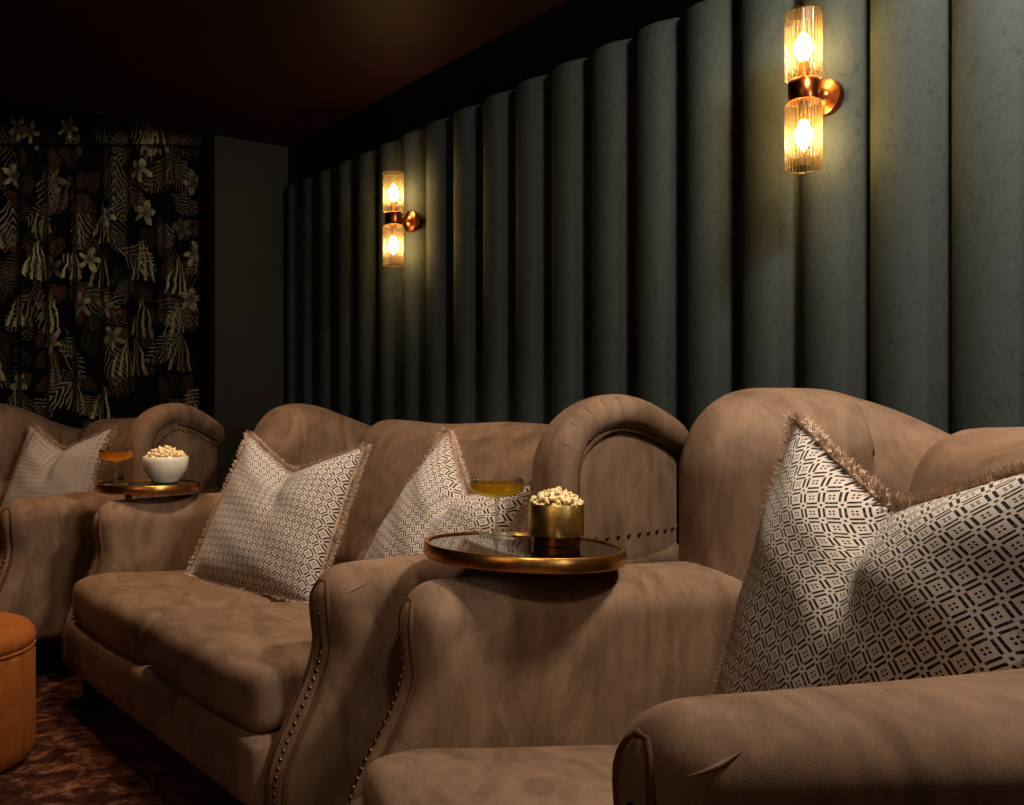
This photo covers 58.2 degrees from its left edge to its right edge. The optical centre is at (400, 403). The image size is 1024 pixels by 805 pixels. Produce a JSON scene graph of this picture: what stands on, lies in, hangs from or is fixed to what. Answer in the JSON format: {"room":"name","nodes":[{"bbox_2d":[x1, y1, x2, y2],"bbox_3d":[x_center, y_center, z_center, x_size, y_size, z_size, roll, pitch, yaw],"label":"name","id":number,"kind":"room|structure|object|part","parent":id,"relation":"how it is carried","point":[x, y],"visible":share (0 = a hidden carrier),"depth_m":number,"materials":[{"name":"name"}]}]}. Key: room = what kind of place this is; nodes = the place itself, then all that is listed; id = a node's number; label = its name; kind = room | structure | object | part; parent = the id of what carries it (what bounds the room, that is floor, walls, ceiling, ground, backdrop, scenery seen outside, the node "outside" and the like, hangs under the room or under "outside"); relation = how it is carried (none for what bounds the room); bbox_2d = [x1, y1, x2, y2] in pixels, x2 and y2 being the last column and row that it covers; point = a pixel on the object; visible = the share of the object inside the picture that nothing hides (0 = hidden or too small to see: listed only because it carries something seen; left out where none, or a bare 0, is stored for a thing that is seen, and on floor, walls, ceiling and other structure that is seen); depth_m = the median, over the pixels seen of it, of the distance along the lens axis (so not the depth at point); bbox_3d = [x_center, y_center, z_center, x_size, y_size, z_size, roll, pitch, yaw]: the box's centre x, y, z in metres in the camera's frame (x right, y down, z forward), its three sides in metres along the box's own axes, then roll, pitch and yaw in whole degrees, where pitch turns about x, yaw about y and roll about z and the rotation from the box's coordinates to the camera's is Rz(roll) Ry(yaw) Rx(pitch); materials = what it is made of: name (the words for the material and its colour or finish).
{"room":"home cinema room","nodes":[
{"label":"home cinema room","id":0,"kind":"room"},
{"bbox_2d":[0,99,71,111],"bbox_3d":[-3.267,-1.660,4.779,5.000,0.080,2.824,0,0,-33],"label":"ceiling","id":1,"kind":"structure","parent":0,"point":[5,106],"depth_m":4.99,"materials":[{"name":"black paint"}]},
{"bbox_2d":[0,639,243,804],"bbox_3d":[-1.459,1.025,2.033,5.000,0.050,9.400,0,0,-33],"label":"floor","id":2,"kind":"structure","parent":0,"point":[101,755],"depth_m":2.54,"materials":[{"name":"brown carpet"}]},
{"bbox_2d":[0,612,35,772],"bbox_3d":[-1.260,0.805,2.541,0.452,0.382,0.452,0,0,-16],"label":"pouf","id":3,"kind":"object","parent":2,"relation":"on","point":[17,632],"visible":1,"depth_m":2.48,"materials":[{"name":"orange fabric"}]},
{"bbox_2d":[0,612,35,656],"bbox_3d":[-1.260,0.648,2.541,0.452,0.069,0.452,0,0,-33],"label":"cushion","id":4,"kind":"object","parent":3,"relation":"on","point":[17,632],"depth_m":2.52,"materials":[{"name":"orange fabric"}]},
{"bbox_2d":[0,403,224,643],"bbox_3d":[-1.524,0.497,3.871,1.168,1.005,1.295,0,0,27],"label":"sofa","id":5,"kind":"object","parent":2,"relation":"on","point":[46,544],"visible":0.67,"depth_m":3.40,"materials":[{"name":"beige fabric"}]},
{"bbox_3d":[-1.946,0.598,4.016,0.232,0.515,1.135,0,0,27],"label":"arm","id":6,"kind":"part","parent":5,"relation":"part of","materials":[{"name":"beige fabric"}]},
{"bbox_3d":[-1.425,0.609,3.185,0.068,0.468,0.128,0,0,27],"label":"arm panel","id":7,"kind":"part","parent":5,"relation":"part of","materials":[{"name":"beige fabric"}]},
{"bbox_2d":[0,423,117,509],"bbox_3d":[-1.518,0.339,3.994,0.546,0.510,0.263,0,0,27],"label":"throw pillow","id":8,"kind":"object","parent":5,"relation":"on","point":[46,467],"visible":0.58,"depth_m":3.93,"materials":[{"name":"fabric"}]},
{"bbox_3d":[-1.317,0.345,4.285,0.540,0.572,0.340,0,0,27],"label":"backrest","id":9,"kind":"part","parent":5,"relation":"part of","materials":[{"name":"beige fabric"}]},
{"bbox_3d":[-1.156,0.598,3.619,0.232,0.515,1.135,0,0,27],"label":"arm","id":10,"kind":"part","parent":5,"relation":"part of","materials":[{"name":"beige fabric"}]},
{"bbox_2d":[96,479,199,499],"bbox_3d":[-0.907,0.640,3.276,0.360,0.720,0.360,0,0,-33],"label":"side table","id":11,"kind":"object","parent":2,"relation":"on","point":[134,486],"visible":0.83,"depth_m":3.16,"materials":[{"name":"gold metal"}]},
{"bbox_2d":[99,449,133,483],"bbox_3d":[-1.014,0.224,3.248,0.118,0.122,0.118,0,0,-33],"label":"coupe glass","id":12,"kind":"object","parent":11,"relation":"on","point":[115,456],"visible":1,"depth_m":3.21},
{"bbox_3d":[-1.014,0.245,3.248,0.082,0.080,0.082,0,0,-33],"label":"stem","id":13,"kind":"part","parent":12,"relation":"part of","materials":[{"name":"clear glass"}]},
{"bbox_2d":[99,449,133,461],"bbox_3d":[-1.014,0.184,3.248,0.118,0.042,0.118,0,0,-33],"label":"bowl","id":14,"kind":"object","parent":12,"relation":"on","point":[115,456],"depth_m":3.21,"materials":[{"name":"glass"}]},
{"bbox_2d":[143,455,188,482],"bbox_3d":[-0.851,0.236,3.301,0.162,0.096,0.162,0,0,-33],"label":"bowl","id":15,"kind":"object","parent":11,"relation":"on","point":[158,469],"visible":0.93,"depth_m":3.24,"materials":[{"name":"beige ceramic"}]},
{"bbox_2d":[59,394,687,804],"bbox_3d":[-0.175,0.488,2.801,1.295,1.025,1.802,0,0,-36],"label":"loveseat","id":16,"kind":"object","parent":2,"relation":"on","point":[276,703],"visible":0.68,"depth_m":2.26,"materials":[{"name":"beige fabric"}]},
{"bbox_3d":[-1.072,0.605,3.059,0.128,0.476,0.068,0,0,-36],"label":"arm panel","id":17,"kind":"part","parent":16,"relation":"part of","materials":[{"name":"beige fabric"}]},
{"bbox_3d":[-1.020,0.925,2.990,0.062,0.149,0.062,0,0,-36],"label":"leg","id":18,"kind":"part","parent":16,"relation":"part of","materials":[{"name":"brown wood"}]},
{"bbox_2d":[72,570,284,662],"bbox_3d":[-0.520,0.655,2.973,0.936,0.216,0.650,0,0,-36],"label":"seat cushion","id":19,"kind":"object","parent":16,"relation":"on","point":[113,611],"depth_m":2.68,"materials":[{"name":"beige fabric"}]},
{"bbox_3d":[-0.689,0.594,3.397,1.135,0.523,0.232,0,0,-36],"label":"arm","id":20,"kind":"part","parent":16,"relation":"part of","materials":[{"name":"beige fabric"}]},
{"bbox_2d":[148,602,311,732],"bbox_3d":[-0.129,0.655,2.442,0.936,0.216,0.650,0,0,-36],"label":"seat cushion","id":21,"kind":"object","parent":16,"relation":"on","point":[234,669],"depth_m":2.13,"materials":[{"name":"beige fabric"}]},
{"bbox_2d":[184,429,373,602],"bbox_3d":[-0.389,0.347,2.861,0.568,0.527,0.300,0,0,34],"label":"throw pillow","id":22,"kind":"object","parent":16,"relation":"on","point":[273,530],"visible":0.87,"depth_m":2.77,"materials":[{"name":"fabric"}]},
{"bbox_3d":[-0.211,0.609,1.889,0.128,0.468,0.068,0,0,-36],"label":"arm panel","id":23,"kind":"part","parent":16,"relation":"part of","materials":[{"name":"beige fabric"}]},
{"bbox_3d":[0.189,0.345,3.086,0.340,0.572,1.200,0,0,-36],"label":"backrest","id":24,"kind":"part","parent":16,"relation":"part of","materials":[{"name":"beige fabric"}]},
{"bbox_2d":[354,426,531,560],"bbox_3d":[0.113,0.348,2.465,0.291,0.574,0.605,0,0,-29],"label":"throw pillow","id":25,"kind":"object","parent":16,"relation":"on","point":[439,499],"visible":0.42,"depth_m":2.44,"materials":[{"name":"fabric"}]},
{"bbox_3d":[0.226,0.598,2.154,1.135,0.515,0.232,0,0,-36],"label":"arm","id":26,"kind":"part","parent":16,"relation":"part of","materials":[{"name":"beige fabric"}]},
{"bbox_2d":[424,531,626,573],"bbox_3d":[0.251,0.639,1.869,0.410,0.721,0.415,0,0,-33],"label":"tray","id":27,"kind":"object","parent":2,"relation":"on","point":[517,553],"visible":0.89,"depth_m":1.75,"materials":[{"name":"gold metal"}]},
{"bbox_2d":[470,477,523,536],"bbox_3d":[0.214,0.227,2.017,0.118,0.122,0.118,0,0,-33],"label":"coupe glass","id":28,"kind":"object","parent":27,"relation":"on","point":[494,494],"visible":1,"depth_m":2.01,"materials":[{"name":"clear glass"}]},
{"bbox_3d":[0.214,0.248,2.017,0.082,0.080,0.082,0,0,-33],"label":"stem","id":29,"kind":"part","parent":28,"relation":"part of","materials":[{"name":"clear glass"}]},
{"bbox_2d":[470,477,523,497],"bbox_3d":[0.214,0.187,2.017,0.118,0.042,0.118,0,0,-33],"label":"bowl","id":30,"kind":"object","parent":28,"relation":"on","point":[473,481],"depth_m":2.00,"materials":[{"name":"glass"}]},
{"bbox_2d":[529,501,583,546],"bbox_3d":[0.325,0.247,1.893,0.114,0.084,0.114,0,0,-33],"label":"tin","id":31,"kind":"object","parent":27,"relation":"on","point":[552,526],"visible":0.89,"depth_m":1.84,"materials":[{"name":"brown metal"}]},
{"bbox_2d":[532,499,541,504],"bbox_3d":[0.282,0.204,1.878,0.022,0.021,0.017,0,0,-44],"label":"popcorn piece","id":32,"kind":"object","parent":31,"relation":"in","point":[537,502],"visible":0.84,"depth_m":1.87,"materials":[{"name":"beige food"}]},
{"bbox_2d":[538,494,545,500],"bbox_3d":[0.291,0.193,1.869,0.018,0.015,0.014,0,0,24],"label":"popcorn piece","id":33,"kind":"object","parent":31,"relation":"in","point":[541,497],"visible":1,"depth_m":1.87,"materials":[{"name":"beige food"}]},
{"bbox_2d":[548,493,555,501],"bbox_3d":[0.309,0.192,1.860,0.016,0.019,0.020,0,0,4],"label":"popcorn piece","id":34,"kind":"object","parent":31,"relation":"in","point":[551,498],"visible":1,"depth_m":1.85,"materials":[{"name":"beige food"}]},
{"bbox_2d":[554,499,561,505],"bbox_3d":[0.321,0.202,1.852,0.018,0.018,0.012,0,0,44],"label":"popcorn piece","id":35,"kind":"object","parent":31,"relation":"in","point":[558,503],"visible":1,"depth_m":1.85,"materials":[{"name":"beige food"}]},
{"bbox_2d":[559,495,564,504],"bbox_3d":[0.329,0.197,1.861,0.018,0.021,0.013,0,0,-23],"label":"popcorn piece","id":36,"kind":"object","parent":31,"relation":"in","point":[562,496],"visible":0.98,"depth_m":1.86,"materials":[{"name":"beige food"}]},
{"bbox_2d":[562,497,569,505],"bbox_3d":[0.338,0.198,1.849,0.018,0.018,0.013,0,0,43],"label":"popcorn piece","id":37,"kind":"object","parent":31,"relation":"in","point":[565,501],"visible":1,"depth_m":1.85,"materials":[{"name":"beige food"}]},
{"bbox_2d":[570,498,576,504],"bbox_3d":[0.355,0.200,1.865,0.015,0.015,0.015,-2,2,-41],"label":"popcorn piece","id":38,"kind":"object","parent":31,"relation":"in","point":[573,501],"visible":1,"depth_m":1.86,"materials":[{"name":"beige food"}]},
{"bbox_2d":[346,388,1023,804],"bbox_3d":[0.648,0.481,1.492,1.345,1.037,1.146,0,0,-16],"label":"sofa","id":39,"kind":"object","parent":2,"relation":"on","point":[512,688],"visible":0.77,"depth_m":1.69,"materials":[{"name":"beige fabric"}]},
{"bbox_3d":[-0.038,0.609,1.719,0.128,0.468,0.068,0,0,-16],"label":"arm panel","id":40,"kind":"part","parent":39,"relation":"part of","materials":[{"name":"beige fabric"}]},
{"bbox_2d":[362,745,618,804],"bbox_3d":[0.456,0.723,1.436,0.936,0.230,0.680,0,0,-16],"label":"seat cushion","id":41,"kind":"object","parent":39,"relation":"on","point":[416,774],"depth_m":1.52,"materials":[{"name":"beige fabric"}]},
{"bbox_3d":[0.438,0.598,1.907,1.135,0.515,0.232,0,0,-16],"label":"arm","id":42,"kind":"part","parent":39,"relation":"part of","materials":[{"name":"beige fabric"}]},
{"bbox_3d":[0.195,0.595,0.931,0.129,0.496,0.068,0,0,-16],"label":"arm panel","id":43,"kind":"part","parent":39,"relation":"part of","materials":[{"name":"beige fabric"}]},
{"bbox_3d":[0.696,0.584,1.030,1.135,0.543,0.232,0,0,-16],"label":"arm","id":44,"kind":"part","parent":39,"relation":"part of","materials":[{"name":"beige fabric"}]},
{"bbox_2d":[707,410,1023,694],"bbox_3d":[0.695,0.328,1.373,0.233,0.644,0.653,0,0,-13],"label":"throw pillow","id":45,"kind":"object","parent":39,"relation":"on","point":[847,580],"visible":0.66,"depth_m":1.28,"materials":[{"name":"fabric"}]},
{"bbox_3d":[1.068,0.320,1.616,0.340,0.570,0.410,0,0,-16],"label":"backrest","id":46,"kind":"part","parent":39,"relation":"part of","materials":[{"name":"beige fabric"}]},
{"bbox_2d":[215,135,287,491],"bbox_3d":[-0.786,-0.183,4.770,0.465,2.367,0.080,0,0,-33],"label":"wall","id":47,"kind":"structure","parent":0,"point":[251,177],"depth_m":4.72,"materials":[{"name":"grey paint"}]},
{"bbox_2d":[0,98,208,134],"bbox_3d":[-2.765,-1.494,3.431,4.357,0.253,0.020,0,0,-33],"label":"trim","id":48,"kind":"structure","parent":47,"relation":"attached to","point":[0,98],"depth_m":4.31,"materials":[{"name":"black paint"}]},
{"bbox_2d":[204,134,214,418],"bbox_3d":[-0.975,-0.183,4.643,0.024,2.367,0.087,0,0,-33],"label":"trim","id":49,"kind":"structure","parent":47,"relation":"attached to","point":[209,140],"depth_m":4.61,"materials":[{"name":"black paint"}]},
{"bbox_2d":[0,0,566,146],"bbox_3d":[-0.682,-1.417,0.854,5.000,0.100,6.576,0,0,-33],"label":"ceiling","id":50,"kind":"structure","parent":0,"point":[274,72],"depth_m":3.54,"materials":[{"name":"brown paint"}]},
{"bbox_2d":[287,0,1023,544],"bbox_3d":[1.246,-0.183,2.135,0.170,2.367,6.596,0,0,-33],"label":"wall","id":51,"kind":"structure","parent":0,"point":[626,218],"depth_m":2.60,"materials":[{"name":"green fabric"}]},
{"bbox_2d":[383,170,419,266],"bbox_3d":[-0.005,-0.760,3.756,0.144,0.380,0.089,0,0,-33],"label":"wall light","id":52,"kind":"object","parent":51,"relation":"attached to","point":[393,218],"visible":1,"depth_m":3.72,"materials":[{"name":"clear glass"}]},
{"bbox_3d":[-0.029,-0.867,3.740,0.084,0.164,0.085,0,0,-33],"label":"lamp shade","id":53,"kind":"part","parent":52,"relation":"part of","materials":[{"name":"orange glass"}]},
{"bbox_3d":[-0.029,-0.653,3.740,0.084,0.164,0.085,0,0,-33],"label":"lamp shade","id":54,"kind":"part","parent":52,"relation":"part of","materials":[{"name":"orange glass"}]},
{"bbox_3d":[-0.029,-0.868,3.740,0.038,0.071,0.038,0,0,-33],"label":"bulb","id":55,"kind":"part","parent":52,"relation":"part of","materials":[{"name":"beige glass"}]},
{"bbox_3d":[-0.029,-0.652,3.740,0.038,0.071,0.038,0,0,-33],"label":"bulb","id":56,"kind":"part","parent":52,"relation":"part of","materials":[{"name":"beige glass"}]},
{"bbox_3d":[0.026,-0.760,3.776,0.070,0.089,0.089,0,0,-33],"label":"plate","id":57,"kind":"part","parent":52,"relation":"part of","materials":[{"name":"brown metal"}]},
{"bbox_2d":[288,0,703,185],"bbox_3d":[1.225,-1.260,2.110,0.032,0.215,6.576,0,0,-33],"label":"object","id":58,"kind":"structure","parent":51,"relation":"attached to","point":[570,30],"depth_m":3.45,"materials":[{"name":"black paint"}]},
{"bbox_2d":[784,5,843,173],"bbox_3d":[1.003,-0.760,2.226,0.144,0.380,0.089,0,0,-33],"label":"wall light","id":59,"kind":"object","parent":51,"relation":"attached to","point":[822,98],"visible":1,"depth_m":2.19,"materials":[{"name":"clear glass"}]},
{"bbox_3d":[0.979,-0.868,2.210,0.038,0.071,0.038,0,0,-33],"label":"bulb","id":60,"kind":"part","parent":59,"relation":"part of","materials":[{"name":"beige glass"}]},
{"bbox_3d":[0.979,-0.652,2.210,0.038,0.071,0.038,0,0,-33],"label":"bulb","id":61,"kind":"part","parent":59,"relation":"part of","materials":[{"name":"beige glass"}]},
{"bbox_3d":[0.979,-0.867,2.210,0.084,0.164,0.085,0,0,-33],"label":"lamp shade","id":62,"kind":"part","parent":59,"relation":"part of","materials":[{"name":"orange glass"}]},
{"bbox_3d":[0.979,-0.653,2.210,0.084,0.164,0.085,0,0,-33],"label":"lamp shade","id":63,"kind":"part","parent":59,"relation":"part of","materials":[{"name":"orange glass"}]},
{"bbox_3d":[1.034,-0.760,2.246,0.070,0.089,0.089,0,0,-33],"label":"plate","id":64,"kind":"part","parent":59,"relation":"part of","materials":[{"name":"brown metal"}]},
{"bbox_3d":[-3.289,-0.350,4.812,5.000,2.700,2.744,0,0,-33],"label":"wall","id":65,"kind":"structure","parent":0,"visible":0},
{"bbox_2d":[0,112,206,146],"bbox_3d":[-1.867,-1.418,4.723,2.242,0.164,0.357,0,0,-12],"label":"valance","id":66,"kind":"object","parent":65,"relation":"attached to","point":[15,127],"visible":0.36,"depth_m":4.67,"materials":[{"name":"black fabric"}]},
{"bbox_2d":[0,144,203,428],"bbox_3d":[-1.894,-0.205,4.780,2.200,2.390,0.352,0,0,-10],"label":"curtain","id":67,"kind":"object","parent":66,"relation":"hanging from","point":[102,245],"visible":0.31,"depth_m":4.75,"materials":[{"name":"black fabric"}]}
]}

